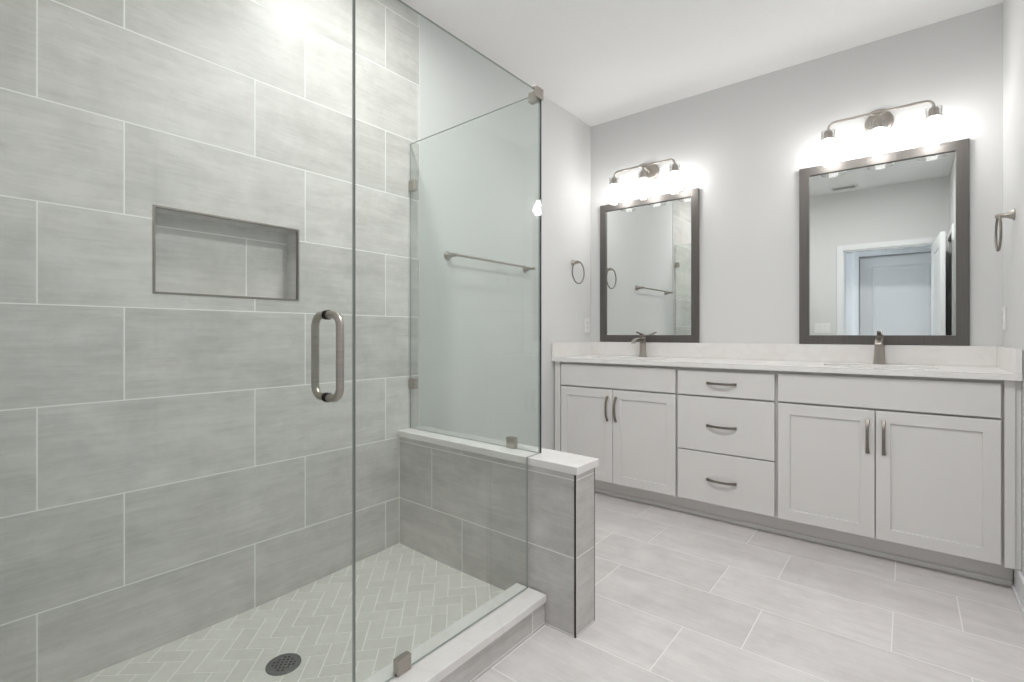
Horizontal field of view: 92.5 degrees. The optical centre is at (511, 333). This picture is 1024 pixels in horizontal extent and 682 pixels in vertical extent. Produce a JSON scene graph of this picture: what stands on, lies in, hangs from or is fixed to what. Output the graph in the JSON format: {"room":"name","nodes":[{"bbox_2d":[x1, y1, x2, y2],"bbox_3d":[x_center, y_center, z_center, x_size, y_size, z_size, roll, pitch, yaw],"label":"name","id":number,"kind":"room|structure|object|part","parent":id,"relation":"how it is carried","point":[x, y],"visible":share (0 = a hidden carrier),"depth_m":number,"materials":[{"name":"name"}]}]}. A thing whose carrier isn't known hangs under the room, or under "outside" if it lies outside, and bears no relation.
{"room":"bathroom","nodes":[
{"label":"bathroom","id":0,"kind":"room"},
{"bbox_2d":[72,543,504,681],"bbox_3d":[-0.739,1.047,1.579,0.762,0.037,1.545,0,0,39],"label":"floor","id":1,"kind":"structure","parent":0,"point":[404,596],"depth_m":1.75,"materials":[{"name":"tile"}]},
{"bbox_2d":[265,653,300,675],"bbox_3d":[-0.735,1.061,1.576,0.105,0.005,0.105,0,0,39],"label":"shower drain","id":2,"kind":"object","parent":1,"relation":"on","point":[283,664],"visible":1,"depth_m":1.57,"materials":[{"name":"metal"}]},
{"bbox_2d":[0,0,590,681],"bbox_3d":[-0.494,-0.278,2.591,0.129,2.736,3.430,0,0,39],"label":"wall","id":3,"kind":"structure","parent":0,"point":[176,175],"depth_m":1.84,"materials":[{"name":"tile"}]},
{"bbox_3d":[-1.038,-0.282,1.825,0.014,0.295,0.503,0,0,39],"label":"niche trim","id":4,"kind":"part","parent":3,"relation":"part of","materials":[{"name":"grey tile"}]},
{"bbox_3d":[-0.477,-0.587,2.517,0.008,2.118,0.004,0,0,39],"label":"tile edge trim","id":5,"kind":"part","parent":3,"relation":"part of","materials":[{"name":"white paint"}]},
{"bbox_2d":[444,251,535,272],"bbox_3d":[-0.103,-0.427,2.923,0.078,0.050,0.748,0,0,39],"label":"towel bar","id":6,"kind":"object","parent":3,"relation":"attached to","point":[447,255],"visible":1,"depth_m":2.81,"materials":[{"name":"silver metal"}]},
{"bbox_3d":[-0.322,-0.427,2.651,0.078,0.050,0.050,0,0,39],"label":"wall post","id":7,"kind":"part","parent":6,"relation":"part of","materials":[{"name":"silver metal"}]},
{"bbox_3d":[0.116,-0.427,3.195,0.078,0.050,0.050,0,0,39],"label":"wall post","id":8,"kind":"part","parent":6,"relation":"part of","materials":[{"name":"silver metal"}]},
{"bbox_2d":[571,260,584,283],"bbox_3d":[0.479,-0.465,3.660,0.061,0.188,0.176,0,0,39],"label":"towel ring","id":9,"kind":"object","parent":3,"relation":"attached to","point":[573,262],"visible":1,"depth_m":3.66,"materials":[{"name":"silver metal"}]},
{"bbox_2d":[584,318,588,332],"bbox_3d":[0.588,-0.066,3.837,0.009,0.114,0.070,0,0,39],"label":"wall outlet","id":10,"kind":"object","parent":3,"relation":"attached to","point":[586,320],"visible":1,"depth_m":3.82,"materials":[{"name":"white plastic"}]},
{"bbox_2d":[398,426,598,638],"bbox_3d":[-0.115,0.781,2.135,1.040,0.617,0.161,0,0,40],"label":"wall","id":11,"kind":"structure","parent":0,"point":[462,502],"depth_m":1.97,"materials":[{"name":"tile"}]},
{"bbox_2d":[409,91,539,452],"bbox_3d":[-0.202,-0.247,2.205,0.809,1.439,0.025,0,0,40],"label":"panel","id":12,"kind":"object","parent":11,"relation":"on","point":[511,442],"visible":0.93,"depth_m":1.96,"materials":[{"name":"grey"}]},
{"bbox_3d":[0.226,0.795,1.756,0.008,0.585,0.004,0,0,39],"label":"corner trim","id":13,"kind":"part","parent":11,"relation":"part of","materials":[{"name":"grey metal"}]},
{"bbox_3d":[0.312,0.795,1.859,0.004,0.585,0.005,0,0,39],"label":"corner trim","id":14,"kind":"part","parent":11,"relation":"part of","materials":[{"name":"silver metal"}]},
{"bbox_2d":[401,0,1002,126],"bbox_3d":[0.167,-1.676,1.562,4.700,0.060,4.442,0,0,39],"label":"ceiling","id":15,"kind":"structure","parent":0,"point":[599,61],"depth_m":2.71,"materials":[{"name":"white paint"}]},
{"bbox_2d":[474,492,1023,681],"bbox_3d":[0.167,1.120,1.562,4.700,0.060,4.442,0,0,39],"label":"floor","id":16,"kind":"structure","parent":0,"point":[680,596],"depth_m":1.88,"materials":[{"name":"tile"}]},
{"bbox_2d":[362,583,545,681],"bbox_3d":[-0.400,1.032,1.287,0.142,0.117,1.514,0,0,39],"label":"curb","id":17,"kind":"object","parent":16,"relation":"on","point":[466,657],"visible":1,"depth_m":1.59,"materials":[{"name":"stone"}]},
{"bbox_2d":[354,0,542,681],"bbox_3d":[-0.149,0.003,1.618,0.023,1.939,0.845,0,0,39],"label":"panel","id":18,"kind":"object","parent":17,"relation":"on","point":[401,663],"visible":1,"depth_m":1.48,"materials":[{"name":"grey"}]},
{"bbox_2d":[555,361,677,496],"bbox_3d":[0.796,0.586,3.391,0.875,0.785,0.560,0,0,39],"label":"base cabinet","id":19,"kind":"object","parent":16,"relation":"on","point":[623,416],"visible":0.82,"depth_m":3.15,"materials":[{"name":"white paint"}]},
{"bbox_3d":[0.503,0.667,3.318,0.396,0.608,0.019,0,0,39],"label":"door","id":20,"kind":"part","parent":19,"relation":"part of","materials":[{"name":"white paint"}]},
{"bbox_3d":[0.616,0.488,3.197,0.016,0.163,0.031,0,0,39],"label":"pull handle","id":21,"kind":"part","parent":19,"relation":"part of","materials":[{"name":"silver metal"}]},
{"bbox_3d":[0.663,0.488,3.159,0.016,0.163,0.031,0,0,39],"label":"pull handle","id":22,"kind":"part","parent":19,"relation":"part of","materials":[{"name":"silver metal"}]},
{"bbox_3d":[0.665,0.281,3.188,0.812,0.145,0.019,0,0,39],"label":"false drawer","id":23,"kind":"part","parent":19,"relation":"part of","materials":[{"name":"white paint"}]},
{"bbox_3d":[0.821,0.667,3.062,0.411,0.608,0.019,0,0,39],"label":"door","id":24,"kind":"part","parent":19,"relation":"part of","materials":[{"name":"white paint"}]},
{"bbox_2d":[678,367,776,517],"bbox_3d":[1.344,0.586,2.949,0.533,0.785,0.560,0,0,39],"label":"base cabinet","id":25,"kind":"object","parent":16,"relation":"on","point":[727,418],"visible":0.97,"depth_m":2.74,"materials":[{"name":"white paint"}]},
{"bbox_3d":[1.171,0.832,2.749,0.163,0.016,0.031,0,0,39],"label":"pull handle","id":26,"kind":"part","parent":25,"relation":"part of","materials":[{"name":"silver metal"}]},
{"bbox_3d":[1.171,0.524,2.749,0.163,0.016,0.031,0,0,39],"label":"pull handle","id":27,"kind":"part","parent":25,"relation":"part of","materials":[{"name":"silver metal"}]},
{"bbox_3d":[1.171,0.281,2.749,0.163,0.016,0.031,0,0,39],"label":"pull handle","id":28,"kind":"part","parent":25,"relation":"part of","materials":[{"name":"silver metal"}]},
{"bbox_3d":[1.193,0.825,2.763,0.518,0.288,0.019,0,0,39],"label":"drawer","id":29,"kind":"part","parent":25,"relation":"part of","materials":[{"name":"white paint"}]},
{"bbox_3d":[1.193,0.519,2.763,0.518,0.310,0.019,0,0,39],"label":"drawer","id":30,"kind":"part","parent":25,"relation":"part of","materials":[{"name":"white paint"}]},
{"bbox_3d":[1.193,0.283,2.763,0.518,0.141,0.019,0,0,39],"label":"drawer","id":31,"kind":"part","parent":25,"relation":"part of","materials":[{"name":"white paint"}]},
{"bbox_2d":[595,480,1012,586],"bbox_3d":[1.265,1.034,2.835,2.300,0.111,0.026,0,0,39],"label":"toe kick","id":32,"kind":"object","parent":16,"relation":"on","point":[967,567],"visible":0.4,"depth_m":2.54,"materials":[{"name":"white paint"}]},
{"bbox_2d":[777,371,1020,569],"bbox_3d":[1.905,0.586,2.497,0.907,0.785,0.560,0,0,39],"label":"base cabinet","id":33,"kind":"object","parent":16,"relation":"on","point":[929,463],"visible":0.91,"depth_m":2.26,"materials":[{"name":"white paint"}]},
{"bbox_2d":[551,342,1022,380],"bbox_3d":[1.355,0.127,2.945,2.320,0.131,0.555,0,0,39],"label":"countertop","id":34,"kind":"structure","parent":33,"relation":"on","point":[964,362],"depth_m":2.80,"materials":[{"name":"white stone"}]},
{"bbox_2d":[631,332,646,356],"bbox_3d":[0.901,0.073,3.481,0.059,0.180,0.193,0,0,39],"label":"faucet","id":35,"kind":"object","parent":34,"relation":"on","point":[642,346],"visible":1,"depth_m":3.51,"materials":[{"name":"silver metal"}]},
{"bbox_3d":[0.892,0.047,3.469,0.034,0.040,0.163,0,0,39],"label":"spout","id":36,"kind":"part","parent":35,"relation":"part of","materials":[{"name":"silver metal"}]},
{"bbox_2d":[873,331,885,363],"bbox_3d":[1.964,0.073,2.623,0.059,0.180,0.193,0,0,39],"label":"faucet","id":37,"kind":"object","parent":34,"relation":"on","point":[879,344],"visible":1,"depth_m":2.65,"materials":[{"name":"silver metal"}]},
{"bbox_3d":[1.955,0.047,2.612,0.034,0.040,0.163,0,0,39],"label":"spout","id":38,"kind":"part","parent":37,"relation":"part of","materials":[{"name":"silver metal"}]},
{"bbox_3d":[1.982,0.002,2.644,0.039,0.038,0.118,0,0,39],"label":"lever handle","id":39,"kind":"part","parent":37,"relation":"part of","materials":[{"name":"silver metal"}]},
{"bbox_3d":[1.567,0.667,2.461,0.410,0.608,0.019,0,0,39],"label":"door","id":40,"kind":"part","parent":33,"relation":"part of","materials":[{"name":"white paint"}]},
{"bbox_3d":[1.690,0.488,2.331,0.016,0.163,0.031,0,0,39],"label":"pull handle","id":41,"kind":"part","parent":33,"relation":"part of","materials":[{"name":"silver metal"}]},
{"bbox_3d":[1.738,0.488,2.292,0.016,0.163,0.031,0,0,39],"label":"pull handle","id":42,"kind":"part","parent":33,"relation":"part of","materials":[{"name":"silver metal"}]},
{"bbox_3d":[1.733,0.281,2.327,0.838,0.145,0.019,0,0,39],"label":"false drawer","id":43,"kind":"part","parent":33,"relation":"part of","materials":[{"name":"white paint"}]},
{"bbox_3d":[1.895,0.667,2.197,0.424,0.608,0.019,0,0,39],"label":"door","id":44,"kind":"part","parent":33,"relation":"part of","materials":[{"name":"white paint"}]},
{"bbox_2d":[591,2,1002,345],"bbox_3d":[1.569,-0.278,3.208,2.566,2.736,0.120,0,0,39],"label":"wall","id":45,"kind":"structure","parent":0,"point":[745,144],"depth_m":3.03,"materials":[{"name":"white paint"}]},
{"bbox_2d":[603,159,686,203],"bbox_3d":[0.947,-1.105,3.496,0.610,0.277,0.208,0,0,39],"label":"vanity light","id":46,"kind":"object","parent":45,"relation":"attached to","point":[650,171],"visible":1,"depth_m":3.47,"materials":[{"name":"silver metal"}]},
{"bbox_2d":[609,177,618,185],"bbox_3d":[0.754,-1.127,3.618,0.074,0.058,0.074,0,0,39],"label":"socket","id":47,"kind":"object","parent":46,"relation":"attached to","point":[614,180],"depth_m":3.60,"materials":[{"name":"silver metal"}]},
{"bbox_3d":[0.754,-1.040,3.618,0.083,0.120,0.083,0,0,39],"label":"light bulb","id":48,"kind":"part","parent":46,"relation":"part of","materials":[{"name":"white glass"}]},
{"bbox_3d":[0.930,-1.040,3.476,0.083,0.120,0.083,0,0,39],"label":"light bulb","id":49,"kind":"part","parent":46,"relation":"part of","materials":[{"name":"white glass"}]},
{"bbox_2d":[638,167,648,179],"bbox_3d":[0.930,-1.143,3.476,0.074,0.090,0.074,0,0,39],"label":"socket","id":50,"kind":"object","parent":46,"relation":"attached to","point":[643,173],"depth_m":3.46,"materials":[{"name":"silver metal"}]},
{"bbox_3d":[0.961,-1.190,3.513,0.068,0.040,0.127,0,0,39],"label":"arm","id":51,"kind":"part","parent":46,"relation":"part of","materials":[{"name":"silver metal"}]},
{"bbox_2d":[669,164,679,173],"bbox_3d":[1.107,-1.127,3.333,0.074,0.058,0.074,0,0,39],"label":"socket","id":52,"kind":"object","parent":46,"relation":"attached to","point":[674,169],"depth_m":3.32,"materials":[{"name":"silver metal"}]},
{"bbox_3d":[1.107,-1.040,3.333,0.083,0.120,0.083,0,0,39],"label":"light bulb","id":53,"kind":"part","parent":46,"relation":"part of","materials":[{"name":"white glass"}]},
{"bbox_2d":[600,188,698,342],"bbox_3d":[0.984,-0.469,3.585,0.756,1.056,0.022,0,0,39],"label":"framed mirror","id":54,"kind":"object","parent":45,"relation":"attached to","point":[649,246],"visible":0.97,"depth_m":3.56,"materials":[{"name":"grey metal"}]},
{"bbox_2d":[592,342,996,366],"bbox_3d":[1.523,0.112,3.153,2.320,0.103,0.020,0,0,39],"label":"backsplash","id":55,"kind":"structure","parent":45,"relation":"attached to","point":[982,356],"depth_m":2.92,"materials":[{"name":"white stone"}]},
{"bbox_2d":[812,100,953,161],"bbox_3d":[1.987,-1.105,2.658,0.610,0.277,0.208,0,0,39],"label":"vanity light","id":56,"kind":"object","parent":45,"relation":"attached to","point":[880,121],"visible":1,"depth_m":2.63,"materials":[{"name":"silver metal"}]},
{"bbox_2d":[821,130,835,142],"bbox_3d":[1.794,-1.127,2.780,0.074,0.058,0.074,0,0,39],"label":"socket","id":57,"kind":"object","parent":56,"relation":"attached to","point":[828,134],"depth_m":2.77,"materials":[{"name":"silver metal"}]},
{"bbox_3d":[1.794,-1.040,2.780,0.083,0.120,0.083,0,0,39],"label":"light bulb","id":58,"kind":"part","parent":56,"relation":"part of","materials":[{"name":"white glass"}]},
{"bbox_3d":[2.001,-1.190,2.675,0.068,0.040,0.127,0,0,39],"label":"arm","id":59,"kind":"part","parent":56,"relation":"part of","materials":[{"name":"silver metal"}]},
{"bbox_2d":[870,114,886,131],"bbox_3d":[1.971,-1.143,2.637,0.074,0.090,0.074,0,0,39],"label":"socket","id":60,"kind":"object","parent":56,"relation":"attached to","point":[878,126],"depth_m":2.63,"materials":[{"name":"silver metal"}]},
{"bbox_3d":[1.971,-1.040,2.637,0.083,0.120,0.083,0,0,39],"label":"light bulb","id":61,"kind":"part","parent":56,"relation":"part of","materials":[{"name":"white glass"}]},
{"bbox_2d":[924,106,942,120],"bbox_3d":[2.147,-1.127,2.495,0.074,0.058,0.074,0,0,39],"label":"socket","id":62,"kind":"object","parent":56,"relation":"attached to","point":[933,113],"depth_m":2.48,"materials":[{"name":"silver metal"}]},
{"bbox_3d":[2.147,-1.040,2.495,0.083,0.120,0.083,0,0,39],"label":"light bulb","id":63,"kind":"part","parent":56,"relation":"part of","materials":[{"name":"white glass"}]},
{"bbox_3d":[2.147,-1.058,2.495,0.156,0.183,0.156,0,0,39],"label":"lamp shade","id":64,"kind":"part","parent":56,"relation":"part of","materials":[{"name":"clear glass"}]},
{"bbox_2d":[799,138,969,345],"bbox_3d":[2.038,-0.469,2.736,0.756,1.056,0.022,0,0,39],"label":"framed mirror","id":65,"kind":"object","parent":45,"relation":"attached to","point":[884,239],"visible":0.89,"depth_m":2.71,"materials":[{"name":"grey metal"}]},
{"bbox_2d":[1003,0,1023,577],"bbox_3d":[1.398,-0.278,1.071,0.148,2.736,3.422,0,0,39],"label":"wall","id":66,"kind":"structure","parent":0,"point":[1013,10],"depth_m":2.15,"materials":[{"name":"white paint"}]},
{"bbox_2d":[1002,307,1005,329],"bbox_3d":[2.388,-0.075,2.380,0.009,0.114,0.070,0,0,39],"label":"wall outlet","id":67,"kind":"object","parent":66,"relation":"attached to","point":[1003,308],"visible":1,"depth_m":2.36,"materials":[{"name":"white plastic"}]},
{"bbox_2d":[994,209,1014,251],"bbox_3d":[2.193,-0.461,2.182,0.063,0.183,0.162,0,0,39],"label":"towel ring","id":68,"kind":"object","parent":66,"relation":"attached to","point":[1011,214],"visible":1,"depth_m":2.17,"materials":[{"name":"silver metal"}]},
{"bbox_3d":[2.193,-0.528,2.182,0.063,0.048,0.048,0,0,39],"label":"wall post","id":69,"kind":"part","parent":68,"relation":"part of","materials":[{"name":"silver metal"}]},
{"bbox_2d":[1011,569,1023,616],"bbox_3d":[1.518,1.036,1.310,0.022,0.108,2.025,0,0,39],"label":"baseboard","id":70,"kind":"structure","parent":66,"relation":"attached to","point":[1018,587],"depth_m":1.99,"materials":[{"name":"white paint"}]},
{"bbox_3d":[-1.303,-0.278,0.968,1.155,2.736,0.112,0,0,39],"label":"shower","id":71,"kind":"object","parent":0,"visible":0},
{"bbox_2d":[311,0,353,681],"bbox_3d":[-0.648,0.004,0.999,0.135,1.917,0.738,0,0,39],"label":"glass shower door","id":72,"kind":"structure","parent":71,"relation":"attached to","point":[326,314],"depth_m":1.26,"materials":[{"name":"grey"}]},
{"bbox_3d":[-0.643,0.004,1.006,0.008,1.917,0.722,0,0,39],"label":"glass pane","id":73,"kind":"part","parent":72,"relation":"part of","materials":[{"name":"grey"}]}
]}

